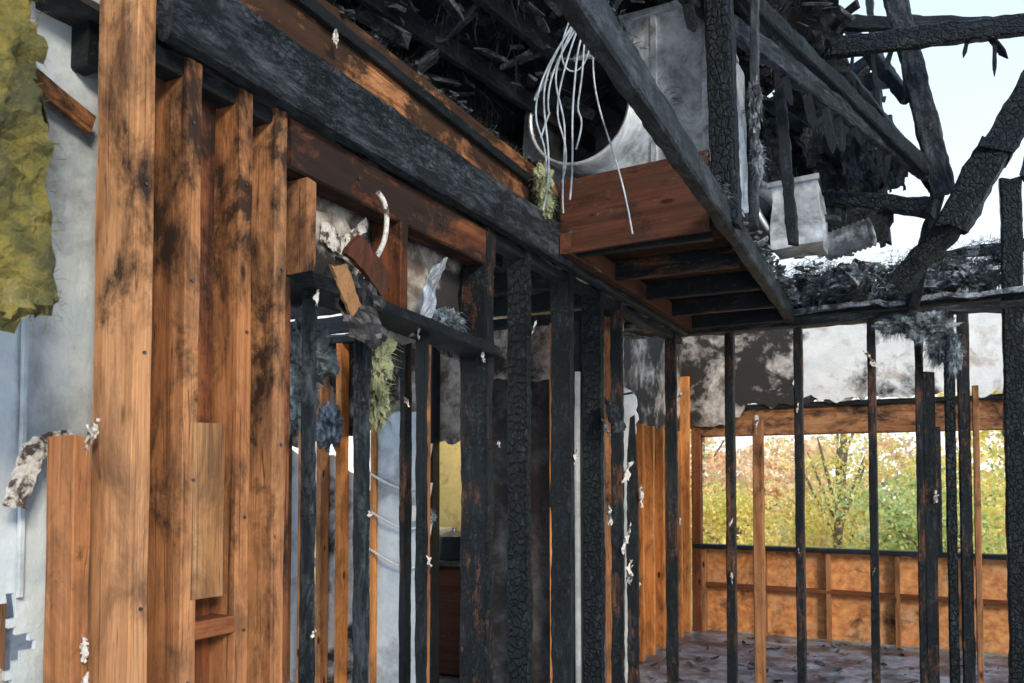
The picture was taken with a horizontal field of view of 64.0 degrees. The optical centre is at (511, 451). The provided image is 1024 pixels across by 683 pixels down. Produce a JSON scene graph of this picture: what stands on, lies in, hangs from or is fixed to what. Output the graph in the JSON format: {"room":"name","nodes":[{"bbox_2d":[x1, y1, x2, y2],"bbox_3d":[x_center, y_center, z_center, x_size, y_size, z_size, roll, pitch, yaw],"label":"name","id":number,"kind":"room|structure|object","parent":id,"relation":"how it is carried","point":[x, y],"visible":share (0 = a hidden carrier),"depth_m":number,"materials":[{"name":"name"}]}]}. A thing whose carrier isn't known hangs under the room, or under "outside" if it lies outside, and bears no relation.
{"room":"fire-damaged room","nodes":[
{"label":"fire-damaged room","id":0,"kind":"room"},
{"bbox_2d":[5,593,31,680],"bbox_3d":[-3.851,1.232,5.045,0.012,1.202,5.009,-1,-2,27],"label":"wall","id":1,"kind":"structure","parent":0,"point":[14,643],"depth_m":5.72,"materials":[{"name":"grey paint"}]},
{"bbox_2d":[0,0,99,682],"bbox_3d":[-1.347,0.210,1.700,0.040,2.916,1.115,-1,-2,27],"label":"wall","id":2,"kind":"structure","parent":0,"point":[60,363],"depth_m":2.07,"materials":[{"name":"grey paint"}]},
{"bbox_2d":[16,1,34,597],"bbox_3d":[-1.180,-0.439,1.993,0.014,1.582,0.014,-1,-2,27],"label":"bead","id":3,"kind":"object","parent":2,"relation":"attached to","point":[24,328],"visible":0.43,"depth_m":1.98},
{"bbox_2d":[0,0,71,333],"bbox_3d":[-1.010,-0.860,1.395,0.231,1.347,0.586,-1,-2,27],"label":"insulation batt","id":4,"kind":"object","parent":2,"relation":"attached to","point":[28,260],"visible":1,"depth_m":1.53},
{"bbox_2d":[35,68,95,133],"bbox_3d":[-1.155,-0.901,2.002,0.021,0.151,0.298,-1,-2,27],"label":"strip","id":5,"kind":"object","parent":2,"relation":"attached to","point":[71,109],"visible":0.67,"depth_m":2.06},
{"bbox_2d":[33,0,669,335],"bbox_3d":[-1.882,-1.024,4.723,4.010,0.071,6.283,-1,-2,27],"label":"ceiling","id":6,"kind":"structure","parent":0,"point":[72,13],"depth_m":2.43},
{"bbox_2d":[71,20,98,75],"bbox_3d":[-2.757,-1.016,2.980,3.815,0.130,0.053,-1,-2,27],"label":"joist","id":7,"kind":"object","parent":6,"relation":"attached to","point":[85,35],"visible":0.27,"depth_m":2.11,"materials":[{"name":"wood"}]},
{"bbox_2d":[290,270,549,319],"bbox_3d":[-1.495,-0.932,5.421,3.821,0.130,0.054,-1,-2,27],"label":"joist","id":8,"kind":"object","parent":6,"relation":"attached to","point":[539,282],"visible":0.03,"depth_m":4.66,"materials":[{"name":"brown wood"}]},
{"bbox_2d":[290,292,581,334],"bbox_3d":[-1.247,-0.913,5.913,3.815,0.130,0.053,-1,-2,27],"label":"joist","id":9,"kind":"object","parent":6,"relation":"attached to","point":[540,302],"visible":0.14,"depth_m":5.28,"materials":[{"name":"brown wood"}]},
{"bbox_2d":[287,181,461,361],"bbox_3d":[-0.481,-0.654,3.004,0.012,0.518,1.147,-1,-2,27],"label":"wall","id":10,"kind":"structure","parent":0,"point":[421,258],"depth_m":3.20,"materials":[{"name":"paint"}]},
{"bbox_2d":[318,217,367,254],"bbox_3d":[-0.560,-0.731,2.730,0.010,0.161,0.250,-1,-2,28],"label":"torn paper edge","id":11,"kind":"object","parent":10,"relation":"attached to","point":[329,235],"visible":0.81,"depth_m":2.70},
{"bbox_2d":[287,118,495,267],"bbox_3d":[-0.398,-0.878,2.967,0.092,0.153,1.254,-1,-3,27],"label":"header","id":12,"kind":"object","parent":10,"relation":"attached to","point":[335,170],"visible":0.88,"depth_m":2.77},
{"bbox_2d":[286,270,499,357],"bbox_3d":[-0.385,-0.460,2.937,0.169,0.097,1.170,-1,-2,27],"label":"sill","id":13,"kind":"structure","parent":10,"relation":"attached to","point":[394,318],"depth_m":2.87,"materials":[{"name":"black wood"}]},
{"bbox_2d":[286,177,315,274],"bbox_3d":[-0.645,-0.663,2.481,0.102,0.306,0.044,-1,-2,27],"label":"stud","id":14,"kind":"object","parent":13,"relation":"on","point":[301,193],"visible":0.64,"depth_m":2.46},
{"bbox_2d":[315,210,352,273],"bbox_3d":[-0.601,-0.678,2.681,0.016,0.218,0.323,-1,-2,27],"label":"flap","id":15,"kind":"object","parent":14,"relation":"attached to","point":[325,256],"visible":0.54,"depth_m":2.67,"materials":[{"name":"paint"}]},
{"bbox_2d":[328,264,360,315],"bbox_3d":[-0.511,-0.490,2.511,0.030,0.164,0.157,-1,-2,18],"label":"wood scrap","id":16,"kind":"object","parent":13,"relation":"on","point":[342,276],"visible":1,"depth_m":2.51,"materials":[{"name":"brown wood"}]},
{"bbox_2d":[335,271,387,349],"bbox_3d":[-0.473,-0.444,2.589,0.075,0.239,0.195,-2,-3,38],"label":"plastic","id":17,"kind":"object","parent":13,"relation":"on","point":[366,324],"visible":0.84,"depth_m":2.59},
{"bbox_2d":[341,235,391,295],"bbox_3d":[-0.459,-0.593,2.615,0.032,0.166,0.233,-1,-2,27],"label":"board","id":18,"kind":"object","parent":13,"relation":"on","point":[358,251],"visible":0.98,"depth_m":2.60,"materials":[{"name":"brown wood"}]},
{"bbox_2d":[351,332,405,441],"bbox_3d":[-0.471,-0.245,2.891,0.200,0.466,0.229,0,-2,6],"label":"clump","id":19,"kind":"object","parent":13,"relation":"hanging from","point":[382,369],"visible":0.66,"depth_m":2.87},
{"bbox_2d":[289,305,470,441],"bbox_3d":[-0.488,-0.296,2.982,0.248,0.611,1.015,-2,-3,38],"label":"clump","id":20,"kind":"object","parent":13,"relation":"attached to","point":[327,362],"visible":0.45,"depth_m":2.73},
{"bbox_2d":[372,218,407,308],"bbox_3d":[-0.436,-0.638,2.919,0.132,0.363,0.046,-1,-2,27],"label":"stud","id":21,"kind":"object","parent":13,"relation":"on","point":[394,256],"visible":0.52,"depth_m":2.89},
{"bbox_2d":[377,412,415,682],"bbox_3d":[-0.797,0.763,5.997,0.529,2.121,0.013,-1,-2,27],"label":"wall","id":22,"kind":"structure","parent":0,"point":[388,449],"depth_m":6.04,"materials":[{"name":"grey paint"}]},
{"bbox_2d":[155,45,682,343],"bbox_3d":[0.172,-0.898,4.075,0.078,0.053,4.675,-1,-2,27],"label":"plate","id":23,"kind":"object","parent":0,"point":[168,66],"depth_m":2.76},
{"bbox_2d":[290,0,559,205],"bbox_3d":[-0.319,-1.314,3.048,0.037,0.047,2.378,-1,-4,27],"label":"rim ledger","id":24,"kind":"object","parent":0,"point":[314,8],"depth_m":2.94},
{"bbox_2d":[439,441,461,530],"bbox_3d":[-0.003,0.497,7.067,1.900,2.700,0.020,-1,-2,27],"label":"wall","id":25,"kind":"structure","parent":0,"point":[450,455],"depth_m":7.35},
{"bbox_2d":[156,0,868,284],"bbox_3d":[0.239,-2.033,3.887,2.533,1.820,5.549,-1,-2,27],"label":"debris","id":26,"kind":"object","parent":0,"point":[399,22],"depth_m":3.78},
{"bbox_2d":[156,0,883,262],"bbox_3d":[0.190,-2.103,3.803,2.527,1.771,6.427,-1,-2,27],"label":"roof","id":27,"kind":"structure","parent":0,"point":[429,9],"depth_m":4.05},
{"bbox_2d":[523,0,748,220],"bbox_3d":[0.657,-1.728,4.396,1.002,0.826,1.024,-1,-2,27],"label":"air duct","id":28,"kind":"object","parent":27,"relation":"attached to","point":[678,63],"visible":0.36,"depth_m":3.99,"materials":[{"name":"metal"}]},
{"bbox_2d":[554,0,801,331],"bbox_3d":[0.595,-1.748,3.704,1.067,1.580,5.026,-1,-2,27],"label":"frame","id":29,"kind":"object","parent":27,"relation":"attached to","point":[690,257],"visible":1,"depth_m":3.76,"materials":[{"name":"brown wood"}]},
{"bbox_2d":[535,23,632,233],"bbox_3d":[0.246,-1.217,2.578,0.418,1.091,0.077,-1,-2,27],"label":"wires","id":30,"kind":"object","parent":29,"relation":"hanging from","point":[570,29],"visible":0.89,"depth_m":2.65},
{"bbox_2d":[742,173,876,260],"bbox_3d":[1.672,-1.375,4.816,0.839,0.490,0.472,-1,-2,27],"label":"duct elbow","id":31,"kind":"object","parent":27,"relation":"attached to","point":[814,237],"visible":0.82,"depth_m":4.68,"materials":[{"name":"metal"}]},
{"bbox_2d":[748,90,893,252],"bbox_3d":[2.014,-2.051,6.664,1.991,1.867,0.144,-1,-2,27],"label":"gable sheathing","id":32,"kind":"object","parent":27,"relation":"attached to","point":[853,215],"visible":0.05,"depth_m":6.33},
{"bbox_2d":[576,277,681,430],"bbox_3d":[1.147,0.242,7.502,0.033,3.265,3.294,-1,-2,27],"label":"wall","id":33,"kind":"structure","parent":0,"point":[644,359],"depth_m":7.80,"materials":[{"name":"paint"}]},
{"bbox_2d":[682,330,864,428],"bbox_3d":[2.593,-0.787,8.443,1.995,1.246,0.014,-1,-2,27],"label":"header drywall","id":34,"kind":"object","parent":33,"relation":"attached to","point":[764,369],"visible":0.44,"depth_m":8.54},
{"bbox_2d":[691,399,1002,630],"bbox_3d":[4.043,0.319,7.736,4.725,3.104,0.132,-1,-2,27],"label":"window","id":35,"kind":"structure","parent":33,"relation":"in","point":[898,417],"depth_m":8.21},
{"bbox_2d":[745,393,1002,409],"bbox_3d":[4.036,-0.491,7.729,4.714,0.061,0.070,-1,-2,27],"label":"strip","id":36,"kind":"object","parent":35,"relation":"attached to","point":[991,396],"visible":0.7,"depth_m":8.02,"materials":[{"name":"brown wood"}]},
{"bbox_2d":[789,313,1003,402],"bbox_3d":[4.399,-0.952,7.499,3.578,0.926,0.014,-1,-2,27],"label":"header drywall","id":37,"kind":"object","parent":35,"relation":"attached to","point":[834,358],"visible":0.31,"depth_m":7.92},
{"bbox_2d":[693,543,1006,559],"bbox_3d":[4.045,0.969,7.696,4.718,0.054,0.139,-1,-2,27],"label":"window sill","id":38,"kind":"structure","parent":33,"relation":"attached to","point":[704,545],"depth_m":8.05,"materials":[{"name":"brown wood"}]},
{"bbox_2d":[286,626,1008,682],"bbox_3d":[0.480,1.797,4.137,10.097,0.126,9.995,-1,-2,27],"label":"floor","id":39,"kind":"structure","parent":0,"point":[780,662],"depth_m":7.18,"materials":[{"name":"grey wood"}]},
{"bbox_2d":[43,434,90,682],"bbox_3d":[-1.030,0.816,1.880,0.102,1.707,0.046,-1,-2,27],"label":"stud","id":40,"kind":"object","parent":39,"relation":"on","point":[68,490],"visible":0.96,"depth_m":1.88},
{"bbox_2d":[3,430,72,509],"bbox_3d":[-1.117,0.042,1.939,0.033,0.192,0.152,-1,-2,27],"label":"peeled drywall","id":41,"kind":"object","parent":40,"relation":"attached to","point":[29,459],"visible":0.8,"depth_m":1.91,"materials":[{"name":"paint"}]},
{"bbox_2d":[286,427,291,681],"bbox_3d":[-1.812,0.503,6.549,0.052,2.652,0.103,-1,-2,27],"label":"stud","id":42,"kind":"object","parent":39,"relation":"on","point":[290,437],"visible":0.13,"depth_m":6.55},
{"bbox_2d":[290,450,315,680],"bbox_3d":[-2.112,0.903,6.749,1.313,1.935,0.013,-1,-2,27],"label":"plaster panel","id":43,"kind":"object","parent":39,"relation":"on","point":[294,529],"visible":0.02,"depth_m":6.55,"materials":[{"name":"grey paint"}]},
{"bbox_2d":[315,377,329,682],"bbox_3d":[-1.474,0.498,6.374,0.052,2.656,0.103,-1,-2,27],"label":"stud","id":44,"kind":"object","parent":39,"relation":"on","point":[322,461],"visible":0.65,"depth_m":6.34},
{"bbox_2d":[334,343,348,682],"bbox_3d":[-1.306,0.495,6.287,0.052,2.656,0.104,-1,-2,27],"label":"stud","id":45,"kind":"object","parent":39,"relation":"on","point":[342,384],"visible":0.94,"depth_m":6.26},
{"bbox_2d":[316,400,438,526],"bbox_3d":[-1.012,0.095,6.049,1.128,0.990,0.218,-1,-2,26],"label":"clump","id":46,"kind":"object","parent":45,"relation":"attached to","point":[328,434],"visible":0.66,"depth_m":6.19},
{"bbox_2d":[327,455,369,682],"bbox_3d":[-1.274,0.881,6.329,0.591,1.918,0.013,-1,-2,27],"label":"plaster panel","id":47,"kind":"object","parent":39,"relation":"on","point":[332,458],"visible":0.1,"depth_m":6.36,"materials":[{"name":"paint"}]},
{"bbox_2d":[352,338,371,682],"bbox_3d":[-0.493,0.613,2.671,0.053,2.168,0.047,-1,-2,27],"label":"stud","id":48,"kind":"object","parent":39,"relation":"on","point":[362,352],"visible":0.86,"depth_m":2.67,"materials":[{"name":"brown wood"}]},
{"bbox_2d":[369,424,377,682],"bbox_3d":[-1.013,0.490,6.136,0.052,2.654,0.104,-1,-2,27],"label":"stud","id":49,"kind":"object","parent":39,"relation":"on","point":[374,444],"visible":0.41,"depth_m":6.08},
{"bbox_2d":[398,342,411,682],"bbox_3d":[-0.611,0.415,4.692,0.046,2.714,0.076,-1,-2,27],"label":"stud","id":50,"kind":"object","parent":39,"relation":"on","point":[405,434],"visible":0.8,"depth_m":4.68,"materials":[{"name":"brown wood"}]},
{"bbox_2d":[429,347,439,682],"bbox_3d":[-0.568,0.484,5.907,0.052,2.653,0.104,-1,-2,27],"label":"stud","id":51,"kind":"object","parent":39,"relation":"on","point":[435,354],"visible":0.65,"depth_m":5.89,"materials":[{"name":"brown wood"}]},
{"bbox_2d":[439,527,460,676],"bbox_3d":[-0.248,1.242,6.785,1.508,1.192,0.554,-1,-2,27],"label":"cabinet","id":52,"kind":"object","parent":39,"relation":"on","point":[449,570],"depth_m":6.66,"materials":[{"name":"brown wood"}]},
{"bbox_2d":[459,226,493,682],"bbox_3d":[-0.148,0.396,3.442,0.142,2.677,0.080,-1,-2,27],"label":"stud","id":53,"kind":"object","parent":39,"relation":"on","point":[476,376],"visible":0.88,"depth_m":3.42,"materials":[{"name":"black wood"}]},
{"bbox_2d":[492,378,573,682],"bbox_3d":[0.075,0.648,5.629,0.905,2.335,0.013,-1,-2,27],"label":"plaster panel","id":54,"kind":"object","parent":39,"relation":"on","point":[540,406],"visible":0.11,"depth_m":5.60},
{"bbox_2d":[574,372,580,682],"bbox_3d":[0.424,0.634,5.277,0.044,2.300,0.040,-1,-2,27],"label":"pipe","id":55,"kind":"object","parent":39,"relation":"on","point":[577,374],"visible":0.94,"depth_m":5.26,"materials":[{"name":"white plastic"}]},
{"bbox_2d":[573,320,583,682],"bbox_3d":[0.445,0.463,5.384,0.052,2.653,0.103,-1,-2,27],"label":"stud","id":56,"kind":"object","parent":39,"relation":"on","point":[577,358],"visible":0.16,"depth_m":5.36,"materials":[{"name":"brown wood"}]},
{"bbox_2d":[604,317,611,682],"bbox_3d":[0.641,0.460,5.283,0.052,2.657,0.104,-1,-2,27],"label":"stud","id":57,"kind":"object","parent":39,"relation":"on","point":[607,390],"visible":0.47,"depth_m":5.25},
{"bbox_2d":[603,388,640,682],"bbox_3d":[0.624,0.695,5.344,0.451,2.244,0.013,-1,-2,27],"label":"plaster panel","id":58,"kind":"object","parent":39,"relation":"on","point":[630,399],"visible":0.08,"depth_m":5.30,"materials":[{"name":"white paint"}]},
{"bbox_2d":[636,424,644,660],"bbox_3d":[1.127,0.805,7.306,0.102,2.108,0.051,-1,-2,27],"label":"stud","id":59,"kind":"object","parent":39,"relation":"on","point":[640,427],"visible":0.49,"depth_m":7.27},
{"bbox_2d":[644,426,655,654],"bbox_3d":[1.269,0.816,7.581,0.103,2.103,0.052,-1,-2,27],"label":"stud","id":60,"kind":"object","parent":39,"relation":"on","point":[649,431],"visible":0.78,"depth_m":7.56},
{"bbox_2d":[655,428,665,647],"bbox_3d":[1.411,0.826,7.856,0.102,2.102,0.052,-1,-2,27],"label":"stud","id":61,"kind":"object","parent":39,"relation":"on","point":[659,432],"visible":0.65,"depth_m":7.83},
{"bbox_2d":[677,431,683,637],"bbox_3d":[1.696,0.844,8.407,0.103,2.106,0.051,-1,-2,27],"label":"stud","id":62,"kind":"object","parent":39,"relation":"on","point":[680,498],"visible":0.43,"depth_m":8.37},
{"bbox_2d":[680,376,691,632],"bbox_3d":[1.838,0.555,8.693,0.103,2.702,0.052,-1,-2,27],"label":"stud","id":63,"kind":"object","parent":39,"relation":"on","point":[684,381],"visible":0.67,"depth_m":8.67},
{"bbox_2d":[707,548,1008,654],"bbox_3d":[4.068,1.421,7.725,4.706,0.885,0.020,-1,-2,27],"label":"low sheathing","id":64,"kind":"object","parent":39,"relation":"on","point":[851,615],"visible":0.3,"depth_m":8.10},
{"bbox_2d":[705,581,1007,605],"bbox_3d":[3.955,1.385,7.728,4.504,0.045,0.084,-1,-2,27],"label":"rail","id":65,"kind":"object","parent":64,"relation":"attached to","point":[714,584],"visible":0.7,"depth_m":8.05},
{"bbox_3d":[-0.083,1.695,3.530,0.129,0.058,5.703,-1,-2,27],"label":"plate","id":66,"kind":"object","parent":39,"relation":"on","visible":0},
{"bbox_2d":[88,0,156,682],"bbox_3d":[-0.932,0.143,1.947,0.149,3.056,0.054,-1,-2,27],"label":"stud","id":67,"kind":"object","parent":66,"relation":"on","point":[124,210],"visible":0.98,"depth_m":1.93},
{"bbox_2d":[333,3,552,169],"bbox_3d":[-0.349,-1.385,3.122,0.167,0.127,2.262,-1,-2,27],"label":"rim debris","id":68,"kind":"object","parent":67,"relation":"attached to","point":[344,13],"visible":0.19,"depth_m":3.15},
{"bbox_2d":[147,57,201,682],"bbox_3d":[-0.864,0.342,2.065,0.143,2.664,0.048,-1,-2,27],"label":"stud","id":69,"kind":"object","parent":66,"relation":"on","point":[178,101],"visible":0.78,"depth_m":2.06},
{"bbox_2d":[190,422,224,599],"bbox_3d":[-0.780,0.150,2.093,0.014,0.448,0.106,-1,-2,27],"label":"wood block","id":70,"kind":"object","parent":69,"relation":"attached to","point":[208,439],"visible":1,"depth_m":2.09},
{"bbox_2d":[156,0,688,337],"bbox_3d":[0.229,-1.020,4.046,0.072,0.201,4.688,-1,-2,27],"label":"top beam","id":71,"kind":"object","parent":69,"relation":"on","point":[229,37],"visible":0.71,"depth_m":2.55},
{"bbox_2d":[239,0,557,219],"bbox_3d":[-0.345,-1.271,3.084,0.051,0.253,2.420,-1,-3,27],"label":"board","id":72,"kind":"object","parent":71,"relation":"on","point":[285,15],"depth_m":2.88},
{"bbox_2d":[530,161,558,222],"bbox_3d":[0.149,-1.196,3.826,0.144,0.314,0.200,-1,-2,27],"label":"clump","id":73,"kind":"object","parent":71,"relation":"on","point":[539,174],"visible":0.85,"depth_m":3.79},
{"bbox_2d":[871,310,969,384],"bbox_3d":[2.645,-0.667,5.324,0.597,0.508,0.289,-1,-2,30],"label":"clump","id":74,"kind":"object","parent":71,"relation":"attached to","point":[932,327],"visible":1,"depth_m":5.25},
{"bbox_2d":[195,99,215,682],"bbox_3d":[-0.840,0.345,2.155,0.032,2.665,0.094,-1,-2,27],"label":"stud","id":75,"kind":"object","parent":66,"relation":"on","point":[208,117],"visible":0.3,"depth_m":2.19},
{"bbox_2d":[208,88,252,682],"bbox_3d":[-0.783,0.347,2.222,0.144,2.662,0.050,-1,-2,27],"label":"stud","id":76,"kind":"object","parent":66,"relation":"on","point":[231,346],"visible":0.67,"depth_m":2.21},
{"bbox_2d":[195,613,234,640],"bbox_3d":[-0.807,0.454,2.130,0.102,0.046,0.135,-1,-2,27],"label":"wood blocking","id":77,"kind":"object","parent":76,"relation":"attached to","point":[212,624],"visible":0.6,"depth_m":2.11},
{"bbox_2d":[247,108,287,682],"bbox_3d":[-0.722,0.351,2.342,0.144,2.663,0.050,-1,-2,27],"label":"stud","id":78,"kind":"object","parent":66,"relation":"on","point":[269,141],"visible":0.59,"depth_m":2.33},
{"bbox_2d":[282,277,290,682],"bbox_3d":[-0.706,0.584,2.385,0.103,2.198,0.047,-1,-2,27],"label":"stud","id":79,"kind":"object","parent":66,"relation":"on","point":[287,298],"visible":0.25,"depth_m":2.39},
{"bbox_2d":[298,290,317,682],"bbox_3d":[-0.610,0.596,2.435,0.042,2.173,0.039,-1,-2,27],"label":"stud","id":80,"kind":"object","parent":66,"relation":"on","point":[308,394],"visible":0.99,"depth_m":2.44,"materials":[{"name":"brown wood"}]},
{"bbox_2d":[415,332,428,682],"bbox_3d":[-0.331,0.629,2.981,0.047,2.150,0.038,-1,-2,27],"label":"stud","id":81,"kind":"object","parent":66,"relation":"on","point":[422,343],"visible":0.99,"depth_m":2.98,"materials":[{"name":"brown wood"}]},
{"bbox_2d":[426,344,430,682],"bbox_3d":[-0.325,0.657,3.012,0.044,2.107,0.031,-1,-2,27],"label":"stud","id":82,"kind":"object","parent":66,"relation":"on","point":[429,366],"visible":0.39,"depth_m":3.02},
{"bbox_2d":[506,246,532,682],"bbox_3d":[0.034,0.390,3.762,0.117,2.693,0.077,-1,-2,27],"label":"stud","id":83,"kind":"object","parent":66,"relation":"on","point":[519,281],"visible":0.99,"depth_m":3.74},
{"bbox_2d":[549,269,574,682],"bbox_3d":[0.259,0.407,4.209,0.123,2.701,0.083,-1,-2,27],"label":"stud","id":84,"kind":"object","parent":66,"relation":"on","point":[562,491],"visible":0.98,"depth_m":4.19,"materials":[{"name":"brown wood"}]},
{"bbox_2d":[581,287,605,682],"bbox_3d":[0.456,0.418,4.593,0.123,2.704,0.086,-1,-2,27],"label":"stud","id":85,"kind":"object","parent":66,"relation":"on","point":[592,330],"visible":0.99,"depth_m":4.57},
{"bbox_2d":[610,300,625,682],"bbox_3d":[0.629,0.431,4.881,0.080,2.694,0.055,-1,-2,27],"label":"stud","id":86,"kind":"object","parent":66,"relation":"on","point":[616,316],"visible":0.95,"depth_m":4.87,"materials":[{"name":"brown wood"}]},
{"bbox_2d":[79,29,682,682],"bbox_3d":[0.154,-0.249,3.872,0.132,2.033,4.595,-1,-2,29],"label":"paper scraps","id":87,"kind":"object","parent":86,"relation":"attached to","point":[92,432],"visible":0.99,"depth_m":2.94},
{"bbox_2d":[626,415,639,682],"bbox_3d":[0.754,0.778,5.113,0.080,2.019,0.047,-1,-2,27],"label":"stud","id":88,"kind":"object","parent":66,"relation":"on","point":[632,547],"visible":0.91,"depth_m":5.10,"materials":[{"name":"brown wood"}]},
{"bbox_2d":[665,331,679,682],"bbox_3d":[1.151,0.465,5.904,0.090,2.692,0.059,-1,-2,27],"label":"stud","id":89,"kind":"object","parent":66,"relation":"on","point":[671,435],"visible":0.96,"depth_m":5.88,"materials":[{"name":"brown wood"}]},
{"bbox_3d":[2.886,1.753,5.204,3.712,0.054,0.097,-1,-2,27],"label":"plate","id":90,"kind":"object","parent":39,"relation":"on","visible":0},
{"bbox_2d":[724,333,737,682],"bbox_3d":[1.582,0.477,5.921,0.068,2.672,0.098,-1,-2,27],"label":"stud","id":91,"kind":"object","parent":90,"relation":"on","point":[729,338],"visible":0.98,"depth_m":5.89,"materials":[{"name":"brown wood"}]},
{"bbox_2d":[752,419,765,682],"bbox_3d":[1.757,0.787,5.822,0.069,2.035,0.095,-1,-2,27],"label":"stud","id":92,"kind":"object","parent":90,"relation":"on","point":[758,440],"visible":0.98,"depth_m":5.79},
{"bbox_2d":[793,327,806,682],"bbox_3d":[2.005,0.470,5.704,0.063,2.669,0.098,-1,-2,27],"label":"stud","id":93,"kind":"object","parent":90,"relation":"on","point":[801,595],"visible":1,"depth_m":5.67,"materials":[{"name":"brown wood"}]},
{"bbox_2d":[866,321,880,682],"bbox_3d":[2.423,0.461,5.489,0.058,2.669,0.098,-1,-2,27],"label":"stud","id":94,"kind":"object","parent":90,"relation":"on","point":[871,337],"visible":0.98,"depth_m":5.46,"materials":[{"name":"brown wood"}]},
{"bbox_2d":[914,342,927,682],"bbox_3d":[2.677,0.457,5.357,0.058,2.673,0.098,-1,-2,27],"label":"stud","id":95,"kind":"object","parent":90,"relation":"on","point":[919,417],"visible":0.86,"depth_m":5.32,"materials":[{"name":"brown wood"}]},
{"bbox_2d":[922,371,939,682],"bbox_3d":[2.725,0.635,5.327,0.074,2.314,0.094,-1,-2,27],"label":"stud","id":96,"kind":"object","parent":90,"relation":"on","point":[928,378],"visible":0.91,"depth_m":5.29,"materials":[{"name":"brown wood"}]},
{"bbox_2d":[943,313,960,682],"bbox_3d":[2.831,0.446,5.278,0.069,2.694,0.097,-1,-2,27],"label":"stud","id":97,"kind":"object","parent":90,"relation":"on","point":[949,386],"visible":0.82,"depth_m":5.24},
{"bbox_2d":[956,312,975,682],"bbox_3d":[2.904,0.446,5.241,0.079,2.688,0.099,-1,-2,27],"label":"stud","id":98,"kind":"object","parent":90,"relation":"on","point":[963,384],"visible":0.98,"depth_m":5.21,"materials":[{"name":"brown wood"}]},
{"bbox_2d":[972,385,983,682],"bbox_3d":[2.961,0.682,5.203,0.037,2.211,0.094,-1,-2,27],"label":"stud","id":99,"kind":"object","parent":90,"relation":"on","point":[975,389],"visible":1,"depth_m":5.17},
{"bbox_2d":[998,176,1023,682],"bbox_3d":[3.152,0.028,5.128,0.133,3.522,0.101,-1,-2,27],"label":"stud","id":100,"kind":"object","parent":90,"relation":"on","point":[1010,190],"visible":0.98,"depth_m":5.10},
{"bbox_2d":[623,286,1023,338],"bbox_3d":[2.519,-0.995,5.885,3.944,0.132,0.953,-1,-2,27],"label":"floor","id":101,"kind":"structure","parent":0,"point":[942,295],"depth_m":5.48,"materials":[{"name":"brown wood"}]},
{"bbox_2d":[781,234,1023,308],"bbox_3d":[2.641,-1.190,5.762,1.648,0.481,0.856,-1,-2,21],"label":"debris","id":102,"kind":"object","parent":101,"relation":"on","point":[855,281],"visible":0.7,"depth_m":5.55,"materials":[{"name":"brown wood"}]},
{"bbox_2d":[677,0,1023,310],"bbox_3d":[2.212,-2.049,4.501,2.537,2.281,2.936,-1,-2,27],"label":"roof truss","id":103,"kind":"object","parent":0,"point":[876,156],"depth_m":4.59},
{"bbox_2d":[678,299,1023,335],"bbox_3d":[2.888,-0.916,5.297,3.708,0.059,0.118,-1,-2,27],"label":"plate","id":104,"kind":"object","parent":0,"point":[984,307],"depth_m":5.55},
{"label":"outside","id":105,"kind":"structure","parent":0,"visible":0},
{"bbox_2d":[314,504,1006,625],"bbox_3d":[22.377,3.129,32.306,91.050,0.300,61.316,-1,-2,27],"label":"ground","id":106,"kind":"structure","parent":105,"point":[865,527],"depth_m":26.34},
{"bbox_2d":[690,470,844,573],"bbox_3d":[4.245,1.520,14.868,3.474,2.393,3.681,2,-3,-39],"label":"autumn tree","id":107,"kind":"object","parent":106,"relation":"on","point":[719,512],"visible":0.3,"depth_m":14.55,"materials":[{"name":"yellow plant"}]},
{"bbox_2d":[690,438,878,545],"bbox_3d":[7.886,1.308,25.816,5.925,3.410,5.176,2,-3,-45],"label":"autumn tree","id":108,"kind":"object","parent":106,"relation":"on","point":[742,462],"visible":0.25,"depth_m":24.70,"materials":[{"name":"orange plant"}]},
{"bbox_2d":[746,398,915,548],"bbox_3d":[5.905,0.175,14.397,3.232,5.174,3.684,2,-3,-39],"label":"autumn tree","id":109,"kind":"object","parent":106,"relation":"on","point":[842,447],"visible":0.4,"depth_m":14.36,"materials":[{"name":"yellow plant"}]},
{"bbox_2d":[720,434,956,541],"bbox_3d":[10.661,1.192,26.523,6.791,3.800,6.030,2,-3,-42],"label":"autumn tree","id":110,"kind":"object","parent":106,"relation":"on","point":[880,445],"visible":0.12,"depth_m":26.38,"materials":[{"name":"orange plant"}]},
{"bbox_2d":[806,445,1006,553],"bbox_3d":[6.304,1.298,12.347,3.000,2.759,3.795,1,-2,-16],"label":"autumn tree","id":111,"kind":"object","parent":106,"relation":"on","point":[891,543],"visible":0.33,"depth_m":12.38,"materials":[{"name":"green plant"}]},
{"bbox_2d":[822,432,1005,548],"bbox_3d":[12.236,1.249,23.320,7.774,3.378,5.735,2,-3,-37],"label":"autumn tree","id":112,"kind":"object","parent":106,"relation":"on","point":[906,470],"visible":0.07,"depth_m":22.20,"materials":[{"name":"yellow plant"}]},
{"bbox_2d":[898,390,1006,553],"bbox_3d":[7.949,0.180,12.682,3.442,5.476,3.203,0,-2,-2],"label":"autumn tree","id":113,"kind":"object","parent":106,"relation":"on","point":[994,446],"visible":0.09,"depth_m":12.68,"materials":[{"name":"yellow plant"}]},
{"bbox_3d":[0.072,0.471,5.576,0.052,2.655,0.103,-1,-2,27],"label":"stud","id":114,"kind":"object","parent":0,"visible":0},
{"bbox_2d":[493,318,507,330],"bbox_3d":[-0.080,-0.888,5.522,0.273,0.071,0.342,-1,-2,27],"label":"plate","id":115,"kind":"object","parent":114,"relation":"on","point":[499,324],"depth_m":5.65,"materials":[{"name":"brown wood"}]},
{"bbox_2d":[292,319,625,447],"bbox_3d":[-0.964,-0.377,6.224,3.845,1.028,0.013,-1,-2,27],"label":"plaster panel","id":116,"kind":"object","parent":115,"relation":"attached to","point":[450,391],"visible":0.12,"depth_m":5.95,"materials":[{"name":"paint"}]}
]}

